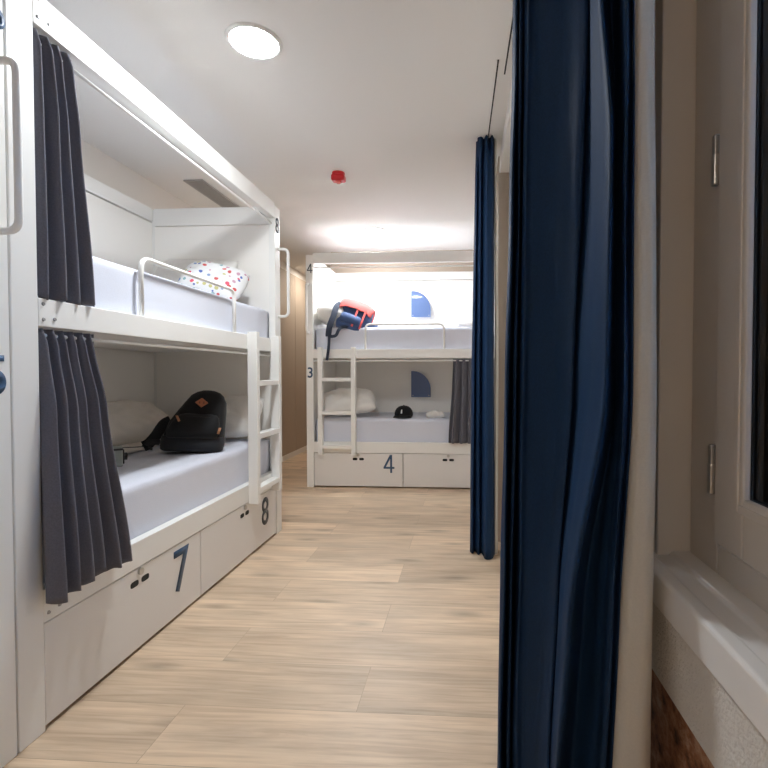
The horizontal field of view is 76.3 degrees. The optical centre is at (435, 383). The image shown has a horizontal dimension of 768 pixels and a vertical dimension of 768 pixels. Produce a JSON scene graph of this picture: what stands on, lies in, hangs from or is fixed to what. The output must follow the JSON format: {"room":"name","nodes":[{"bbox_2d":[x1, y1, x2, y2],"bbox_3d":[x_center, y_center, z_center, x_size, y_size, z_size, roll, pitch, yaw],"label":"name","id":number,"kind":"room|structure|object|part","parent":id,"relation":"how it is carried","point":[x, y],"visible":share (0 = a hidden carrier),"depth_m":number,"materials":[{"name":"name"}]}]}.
{"room":"dormitory","nodes":[
{"label":"dormitory","id":0,"kind":"room"},
{"bbox_2d":[81,139,305,281],"bbox_3d":[-2.289,-0.203,2.342,0.100,2.600,10.600,0,1,4],"label":"wall","id":1,"kind":"structure","parent":0,"point":[98,165],"depth_m":3.41,"materials":[{"name":"white paint"}]},
{"bbox_2d":[280,268,306,455],"bbox_3d":[-1.998,-0.274,6.130,0.014,2.430,2.800,0,1,4],"label":"door","id":2,"kind":"structure","parent":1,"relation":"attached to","point":[292,327],"depth_m":6.64,"materials":[{"name":"beige paint"}]},
{"bbox_2d":[282,445,306,461],"bbox_3d":[-2.030,0.987,5.660,0.012,0.070,3.800,0,1,4],"label":"baseboard","id":3,"kind":"structure","parent":1,"relation":"attached to","point":[296,452],"depth_m":6.70,"materials":[{"name":"white paint"}]},
{"bbox_2d":[3,450,500,767],"bbox_3d":[-0.743,1.139,2.276,3.200,0.080,10.600,0,1,4],"label":"floor","id":4,"kind":"structure","parent":0,"point":[363,632],"depth_m":1.94,"materials":[{"name":"brown wood"}]},
{"bbox_2d":[0,0,23,767],"bbox_3d":[-1.758,-0.033,0.417,1.040,2.347,2.097,0,1,4],"label":"bunk bed","id":5,"kind":"object","parent":4,"relation":"on","point":[8,717],"visible":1,"depth_m":1.41,"materials":[{"name":"white paint"}]},
{"bbox_3d":[-1.220,-0.676,1.378,0.086,0.501,0.021,0,1,4],"label":"grab handle","id":6,"kind":"part","parent":5,"relation":"part of","materials":[{"name":"white paint"}]},
{"bbox_2d":[2,0,289,752],"bbox_3d":[-1.628,-0.080,2.511,1.040,2.347,2.094,0,1,4],"label":"bunk bed","id":7,"kind":"object","parent":4,"relation":"on","point":[62,651],"visible":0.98,"depth_m":2.14,"materials":[{"name":"white paint"}]},
{"bbox_3d":[-1.278,-0.049,1.487,0.045,2.330,0.092,0,1,4],"label":"post","id":8,"kind":"part","parent":7,"relation":"part of","materials":[{"name":"white paint"}]},
{"bbox_2d":[32,27,94,306],"bbox_3d":[-1.264,-0.698,1.649,0.076,0.852,0.255,0,1,4],"label":"curtain","id":9,"kind":"object","parent":7,"relation":"hanging from","point":[65,272],"visible":0.94,"depth_m":1.60,"materials":[{"name":"grey fabric"}]},
{"bbox_2d":[38,328,132,603],"bbox_3d":[-1.224,0.253,1.685,0.141,0.867,0.385,0,1,1],"label":"curtain","id":10,"kind":"object","parent":7,"relation":"hanging from","point":[85,529],"visible":0.98,"depth_m":1.64,"materials":[{"name":"grey fabric"}]},
{"bbox_3d":[-2.126,-1.196,2.517,0.034,0.092,1.994,0,1,4],"label":"cross rail","id":11,"kind":"part","parent":7,"relation":"part of","materials":[{"name":"white paint"}]},
{"bbox_3d":[-2.127,-0.035,2.543,0.020,2.215,1.994,0,1,4],"label":"panel","id":12,"kind":"part","parent":7,"relation":"part of","materials":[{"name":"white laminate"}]},
{"bbox_3d":[-1.238,0.925,2.015,0.020,0.331,0.915,0,1,4],"label":"drawer","id":13,"kind":"part","parent":7,"relation":"part of","materials":[{"name":"white laminate"}]},
{"bbox_2d":[37,256,268,337],"bbox_3d":[-1.672,-0.369,2.510,0.863,0.276,1.972,0,1,4],"label":"mattress","id":14,"kind":"object","parent":7,"relation":"on","point":[115,285],"visible":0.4,"depth_m":2.28,"materials":[{"name":"white fabric"}]},
{"bbox_2d":[155,259,237,281],"bbox_3d":[-1.680,-0.706,3.356,0.576,0.343,0.258,0,1,-1],"label":"pillow","id":15,"kind":"object","parent":14,"relation":"on","point":[182,264],"visible":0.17,"depth_m":3.34,"materials":[{"name":"white fabric"}]},
{"bbox_2d":[177,261,249,299],"bbox_3d":[-1.455,-0.677,3.185,0.405,0.293,0.243,0,1,-5],"label":"pillow","id":16,"kind":"object","parent":14,"relation":"on","point":[237,279],"visible":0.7,"depth_m":3.13,"materials":[{"name":"fabric"}]},
{"bbox_3d":[-2.059,-0.096,3.562,0.050,2.330,0.050,0,1,4],"label":"post","id":17,"kind":"part","parent":7,"relation":"part of","materials":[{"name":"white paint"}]},
{"bbox_3d":[-1.216,-0.249,2.482,0.045,0.090,1.910,0,1,4],"label":"rail","id":18,"kind":"part","parent":7,"relation":"part of","materials":[{"name":"white paint"}]},
{"bbox_2d":[42,439,269,582],"bbox_3d":[-1.672,0.542,2.531,0.863,0.273,1.971,0,1,4],"label":"mattress","id":19,"kind":"object","parent":7,"relation":"on","point":[158,486],"visible":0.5,"depth_m":2.45,"materials":[{"name":"white fabric"}]},
{"bbox_2d":[113,445,127,466],"bbox_3d":[-1.575,0.355,2.401,0.081,0.102,0.067,-1,2,-34],"label":"compact camera","id":20,"kind":"object","parent":19,"relation":"on","point":[120,455],"visible":0.73,"depth_m":2.38,"materials":[{"name":"grey plastic"}]},
{"bbox_2d":[107,399,170,445],"bbox_3d":[-1.901,0.237,2.999,0.292,0.279,0.595,0,1,10],"label":"pillow","id":21,"kind":"object","parent":19,"relation":"on","point":[130,421],"visible":0.59,"depth_m":2.90,"materials":[{"name":"fabric"}]},
{"bbox_2d":[122,442,159,453],"bbox_3d":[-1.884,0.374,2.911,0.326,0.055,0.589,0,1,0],"label":"eyeglasses","id":22,"kind":"object","parent":19,"relation":"on","point":[128,450],"visible":0.09,"depth_m":2.83,"materials":[{"name":"grey"}]},
{"bbox_2d":[123,390,226,451],"bbox_3d":[-1.535,0.227,2.759,0.653,0.372,0.249,-1,2,-33],"label":"backpack","id":23,"kind":"object","parent":19,"relation":"on","point":[199,425],"visible":0.98,"depth_m":2.77,"materials":[{"name":"fabric"}]},
{"bbox_3d":[-1.423,0.349,2.842,0.342,0.086,0.212,5,-8,-24],"label":"panel","id":24,"kind":"part","parent":23,"relation":"part of","materials":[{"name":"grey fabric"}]},
{"bbox_2d":[178,396,263,437],"bbox_3d":[-1.511,0.224,3.361,0.596,0.283,0.262,0,1,-3],"label":"pillow","id":25,"kind":"object","parent":19,"relation":"on","point":[237,406],"visible":0.3,"depth_m":3.28,"materials":[{"name":"white fabric"}]},
{"bbox_3d":[-1.218,-1.111,2.462,0.014,0.013,1.928,0,1,4],"label":"curtain rod","id":26,"kind":"part","parent":7,"relation":"part of","materials":[{"name":"white paint"}]},
{"bbox_3d":[-1.216,0.690,2.503,0.045,0.108,1.910,0,1,4],"label":"rail","id":27,"kind":"part","parent":7,"relation":"part of","materials":[{"name":"white paint"}]},
{"bbox_3d":[-1.218,-0.178,2.484,0.014,0.013,1.928,0,1,4],"label":"curtain rod","id":28,"kind":"part","parent":7,"relation":"part of","materials":[{"name":"white paint"}]},
{"bbox_3d":[-1.217,-0.422,2.454,0.021,0.262,0.844,0,1,4],"label":"guard rail","id":29,"kind":"part","parent":7,"relation":"part of","materials":[{"name":"white metal"}]},
{"bbox_3d":[-1.606,-1.203,3.493,0.860,0.123,0.033,0,1,4],"label":"cross rail","id":30,"kind":"part","parent":7,"relation":"part of","materials":[{"name":"white paint"}]},
{"bbox_3d":[-1.606,-0.042,3.519,0.860,2.185,0.025,0,1,4],"label":"headboard","id":31,"kind":"part","parent":7,"relation":"part of","materials":[{"name":"white laminate"}]},
{"bbox_3d":[-1.179,0.904,2.967,0.020,0.331,0.981,0,1,4],"label":"drawer","id":32,"kind":"part","parent":7,"relation":"part of","materials":[{"name":"white laminate"}]},
{"bbox_3d":[-1.131,0.212,3.017,0.060,1.070,0.043,0,1,4],"label":"rail","id":33,"kind":"part","parent":7,"relation":"part of","materials":[{"name":"white paint"}]},
{"bbox_3d":[-1.155,-0.094,3.485,0.045,2.330,0.092,0,1,4],"label":"post","id":34,"kind":"part","parent":7,"relation":"part of","materials":[{"name":"white paint"}]},
{"bbox_3d":[-1.090,-0.724,3.474,0.086,0.501,0.021,0,1,4],"label":"grab handle","id":35,"kind":"part","parent":7,"relation":"part of","materials":[{"name":"white paint"}]},
{"bbox_2d":[305,251,494,487],"bbox_3d":[-0.302,-0.142,5.242,1.950,2.347,1.040,0,1,4],"label":"bunk bed","id":36,"kind":"object","parent":4,"relation":"on","point":[384,372],"visible":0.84,"depth_m":4.88,"materials":[{"name":"white paint"}]},
{"bbox_3d":[-1.274,-0.754,4.811,0.021,0.501,0.086,0,1,4],"label":"grab handle","id":37,"kind":"part","parent":36,"relation":"part of","materials":[{"name":"white paint"}]},
{"bbox_3d":[-1.264,-0.126,4.888,0.072,2.330,0.045,0,1,4],"label":"post","id":38,"kind":"part","parent":36,"relation":"part of","materials":[{"name":"white paint"}]},
{"bbox_3d":[-1.232,-0.083,5.341,0.025,2.185,0.860,0,1,4],"label":"headboard","id":39,"kind":"part","parent":36,"relation":"part of","materials":[{"name":"white laminate"}]},
{"bbox_3d":[-1.232,-1.244,5.314,0.033,0.123,0.860,0,1,4],"label":"cross rail","id":40,"kind":"part","parent":36,"relation":"part of","materials":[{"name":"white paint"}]},
{"bbox_3d":[-0.817,0.171,4.815,0.043,1.070,0.060,0,1,4],"label":"rail","id":41,"kind":"part","parent":36,"relation":"part of","materials":[{"name":"white paint"}]},
{"bbox_3d":[-0.778,0.861,4.872,0.896,0.331,0.020,0,1,4],"label":"drawer","id":42,"kind":"part","parent":36,"relation":"part of","materials":[{"name":"white laminate"}]},
{"bbox_2d":[317,405,449,441],"bbox_3d":[-0.299,0.414,5.295,1.802,0.404,0.870,0,1,4],"label":"mattress","id":43,"kind":"object","parent":36,"relation":"on","point":[371,426],"depth_m":4.89,"materials":[{"name":"white fabric"}]},
{"bbox_2d":[324,388,376,413],"bbox_3d":[-0.920,0.184,5.131,0.556,0.282,0.372,0,1,-15],"label":"pillow","id":44,"kind":"object","parent":43,"relation":"on","point":[339,399],"visible":0.8,"depth_m":5.01,"materials":[{"name":"white fabric"}]},
{"bbox_3d":[-0.341,0.282,5.005,0.197,0.128,0.275,0,1,10],"label":"baseball cap","id":45,"kind":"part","parent":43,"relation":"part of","materials":[{"name":"black fabric"}]},
{"bbox_2d":[426,410,444,417],"bbox_3d":[-0.008,0.317,4.983,0.192,0.096,0.124,0,1,-4],"label":"cloth","id":46,"kind":"object","parent":43,"relation":"on","point":[432,414],"visible":0.89,"depth_m":4.93,"materials":[{"name":"fabric"}]},
{"bbox_3d":[-0.327,-0.231,4.830,1.820,0.013,0.014,0,1,4],"label":"curtain rod","id":47,"kind":"part","parent":36,"relation":"part of","materials":[{"name":"white paint"}]},
{"bbox_3d":[-0.327,-0.302,4.826,1.806,0.090,0.045,0,1,4],"label":"rail","id":48,"kind":"part","parent":36,"relation":"part of","materials":[{"name":"white paint"}]},
{"bbox_3d":[-0.327,0.636,4.848,1.806,0.108,0.045,0,1,4],"label":"rail","id":49,"kind":"part","parent":36,"relation":"part of","materials":[{"name":"white paint"}]},
{"bbox_3d":[-0.327,-1.164,4.809,1.820,0.013,0.014,0,1,4],"label":"curtain rod","id":50,"kind":"part","parent":36,"relation":"part of","materials":[{"name":"white paint"}]},
{"bbox_2d":[316,327,471,348],"bbox_3d":[-0.299,-0.439,5.279,1.801,0.291,0.863,0,1,4],"label":"mattress","id":51,"kind":"object","parent":36,"relation":"on","point":[377,337],"visible":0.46,"depth_m":4.85,"materials":[{"name":"white fabric"}]},
{"bbox_2d":[316,300,343,327],"bbox_3d":[-1.067,-0.737,5.160,0.303,0.302,0.576,0,1,0],"label":"pillow","id":52,"kind":"object","parent":51,"relation":"on","point":[324,311],"visible":0.44,"depth_m":4.90,"materials":[{"name":"white fabric"}]},
{"bbox_2d":[325,298,374,359],"bbox_3d":[-0.869,-0.560,4.986,0.493,0.648,0.349,0,1,-7],"label":"backpack","id":53,"kind":"object","parent":51,"relation":"on","point":[356,313],"visible":0.97,"depth_m":4.88,"materials":[{"name":"blue fabric"}]},
{"bbox_2d":[364,323,377,326],"bbox_3d":[-0.677,-0.597,4.999,0.150,0.039,0.200,0,1,4],"label":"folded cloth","id":54,"kind":"object","parent":51,"relation":"on","point":[365,324],"visible":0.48,"depth_m":4.91,"materials":[{"name":"blue fabric"}]},
{"bbox_2d":[454,318,471,326],"bbox_3d":[0.394,-0.641,5.222,0.384,0.135,0.340,0,1,-6],"label":"pillow","id":55,"kind":"object","parent":51,"relation":"on","point":[462,322],"visible":0.33,"depth_m":5.07,"materials":[{"name":"white fabric"}]},
{"bbox_3d":[-0.271,-1.269,5.714,1.850,0.092,0.034,0,1,4],"label":"cross rail","id":56,"kind":"part","parent":36,"relation":"part of","materials":[{"name":"white paint"}]},
{"bbox_3d":[-0.312,-0.476,4.821,0.807,0.262,0.021,0,1,4],"label":"guard rail","id":57,"kind":"part","parent":36,"relation":"part of","materials":[{"name":"white metal"}]},
{"bbox_3d":[-0.271,-0.107,5.742,1.850,2.215,0.020,0,1,4],"label":"panel","id":58,"kind":"part","parent":36,"relation":"part of","materials":[{"name":"white laminate"}]},
{"bbox_2d":[411,291,430,316],"bbox_3d":[-0.174,-0.931,5.671,0.228,0.305,0.071,0,1,4],"label":"panel","id":59,"kind":"object","parent":36,"relation":"attached to","point":[420,305],"visible":1,"depth_m":5.64,"materials":[{"name":"blue"}]},
{"bbox_2d":[411,371,430,396],"bbox_3d":[-0.174,0.001,5.693,0.228,0.305,0.071,0,1,4],"label":"panel","id":60,"kind":"object","parent":36,"relation":"attached to","point":[420,385],"visible":1,"depth_m":5.66,"materials":[{"name":"blue"}]},
{"bbox_3d":[0.122,0.862,4.816,0.896,0.331,0.020,0,1,4],"label":"drawer","id":61,"kind":"part","parent":36,"relation":"part of","materials":[{"name":"white laminate"}]},
{"bbox_2d":[448,359,471,443],"bbox_3d":[0.241,0.167,4.764,0.233,0.834,0.122,0,1,4],"label":"curtain","id":62,"kind":"object","parent":36,"relation":"hanging from","point":[460,411],"visible":0.93,"depth_m":4.77,"materials":[{"name":"grey fabric"}]},
{"bbox_3d":[0.610,-0.123,4.772,0.072,2.330,0.045,0,1,4],"label":"post","id":63,"kind":"part","parent":36,"relation":"part of","materials":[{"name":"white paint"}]},
{"bbox_2d":[47,0,512,274],"bbox_3d":[-0.743,-1.540,2.216,3.200,0.080,10.600,0,1,4],"label":"ceiling","id":64,"kind":"structure","parent":0,"point":[393,96],"depth_m":2.63,"materials":[{"name":"white paint"}]},
{"bbox_2d":[183,179,239,207],"bbox_3d":[-1.791,-1.539,4.135,0.150,0.010,1.000,0,1,4],"label":"ceiling vent","id":65,"kind":"object","parent":64,"relation":"in","point":[200,185],"visible":0.6,"depth_m":3.88,"materials":[{"name":"grey metal"}]},
{"bbox_2d":[225,22,282,59],"bbox_3d":[-0.795,-1.493,2.120,0.236,0.010,0.236,0,1,4],"label":"recessed light","id":66,"kind":"object","parent":64,"relation":"in","point":[249,39],"visible":1,"depth_m":2.10,"materials":[{"name":"white plastic"}]},
{"bbox_2d":[230,27,277,57],"bbox_3d":[-0.795,-1.493,2.120,0.198,0.003,0.198,0,1,4],"label":"diffuser","id":67,"kind":"object","parent":66,"relation":"attached to","point":[251,42],"depth_m":2.11,"materials":[{"name":"white plastic"}]},
{"bbox_2d":[331,170,345,183],"bbox_3d":[-0.707,-1.492,3.518,0.096,0.076,0.092,0,1,4],"label":"fire alarm","id":68,"kind":"object","parent":64,"relation":"attached to","point":[337,176],"visible":1,"depth_m":3.48,"materials":[{"name":"red plastic"}]},
{"bbox_2d":[363,227,385,234],"bbox_3d":[-0.629,-1.557,4.944,0.236,0.010,0.236,0,1,4],"label":"recessed light","id":69,"kind":"object","parent":64,"relation":"in","point":[371,230],"visible":1,"depth_m":4.94,"materials":[{"name":"white plastic"}]},
{"bbox_2d":[365,229,383,233],"bbox_3d":[-0.629,-1.557,4.944,0.198,0.003,0.198,0,1,4],"label":"diffuser","id":70,"kind":"object","parent":69,"relation":"attached to","point":[368,231],"depth_m":4.95,"materials":[{"name":"white plastic"}]},
{"bbox_2d":[487,59,499,137],"bbox_3d":[0.309,-1.508,2.723,0.018,0.008,0.960,0,1,3],"label":"track","id":71,"kind":"object","parent":64,"relation":"attached to","point":[497,66],"visible":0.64,"depth_m":2.52,"materials":[{"name":"silver metal"}]},
{"bbox_2d":[470,135,497,559],"bbox_3d":[0.306,-0.218,3.054,0.180,2.586,0.219,0,1,4],"label":"curtain","id":72,"kind":"object","parent":71,"relation":"hanging from","point":[484,366],"visible":1,"depth_m":3.01,"materials":[{"name":"fabric"}]},
{"bbox_2d":[503,7,512,74],"bbox_3d":[0.292,-1.480,1.502,0.018,0.008,1.700,0,1,3],"label":"track","id":73,"kind":"object","parent":64,"relation":"attached to","point":[509,41],"visible":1,"depth_m":2.15,"materials":[{"name":"white metal"}]},
{"bbox_2d":[497,0,656,767],"bbox_3d":[0.294,-0.176,1.197,0.262,2.586,0.622,0,1,-14],"label":"curtain","id":74,"kind":"object","parent":73,"relation":"hanging from","point":[579,483],"visible":1,"depth_m":1.04,"materials":[{"name":"fabric"}]},
{"bbox_2d":[331,250,473,281],"bbox_3d":[-0.240,-0.282,5.831,2.040,2.600,0.100,0,1,4],"label":"wall","id":75,"kind":"structure","parent":0,"point":[464,268],"depth_m":5.76,"materials":[{"name":"beige paint"}]},
{"bbox_2d":[497,156,508,541],"bbox_3d":[0.518,-0.227,3.395,0.185,2.600,0.250,0,1,4],"label":"trim","id":76,"kind":"structure","parent":0,"point":[502,178],"depth_m":3.27,"materials":[{"name":"beige paint"}]},
{"bbox_2d":[500,80,511,172],"bbox_3d":[0.462,-1.450,2.394,0.178,0.110,1.700,0,1,4],"label":"wall","id":77,"kind":"structure","parent":0,"point":[505,146],"depth_m":2.86,"materials":[{"name":"white paint"}]},
{"bbox_2d":[652,602,767,767],"bbox_3d":[0.571,0.545,0.338,0.300,0.165,1.620,0,1,4],"label":"wall","id":78,"kind":"structure","parent":0,"point":[728,738],"depth_m":0.81,"materials":[{"name":"grey paint"}]},
{"bbox_2d":[650,669,713,767],"bbox_3d":[0.580,0.885,0.345,0.282,0.515,1.620,0,1,4],"label":"brick wall","id":79,"kind":"structure","parent":78,"relation":"attached to","point":[673,743],"depth_m":1.00,"materials":[{"name":"brick"}]},
{"bbox_3d":[0.685,-0.199,2.158,0.300,2.600,10.400,0,1,4],"label":"wall","id":80,"kind":"structure","parent":0,"visible":0},
{"bbox_2d":[653,0,767,741],"bbox_3d":[0.524,-0.421,0.319,0.235,1.773,1.620,0,1,4],"label":"window","id":81,"kind":"structure","parent":80,"relation":"in","point":[710,580],"depth_m":0.96,"materials":[{"name":"beige paint"}]},
{"bbox_3d":[0.514,0.431,0.339,0.215,0.069,1.620,0,1,4],"label":"sill","id":82,"kind":"part","parent":81,"relation":"part of","materials":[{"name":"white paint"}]},
{"bbox_3d":[0.575,-0.420,0.316,0.093,1.675,1.530,0,1,4],"label":"fixed frame","id":83,"kind":"part","parent":81,"relation":"part of","materials":[{"name":"beige paint"}]},
{"bbox_3d":[0.526,-0.430,0.311,0.015,1.525,1.299,0,1,4],"label":"sash","id":84,"kind":"part","parent":81,"relation":"part of","materials":[{"name":"beige paint"}]},
{"bbox_3d":[0.539,-0.436,0.316,0.002,1.373,1.147,0,1,4],"label":"pane","id":85,"kind":"part","parent":81,"relation":"part of","materials":[{"name":"clear glass"}]}
]}

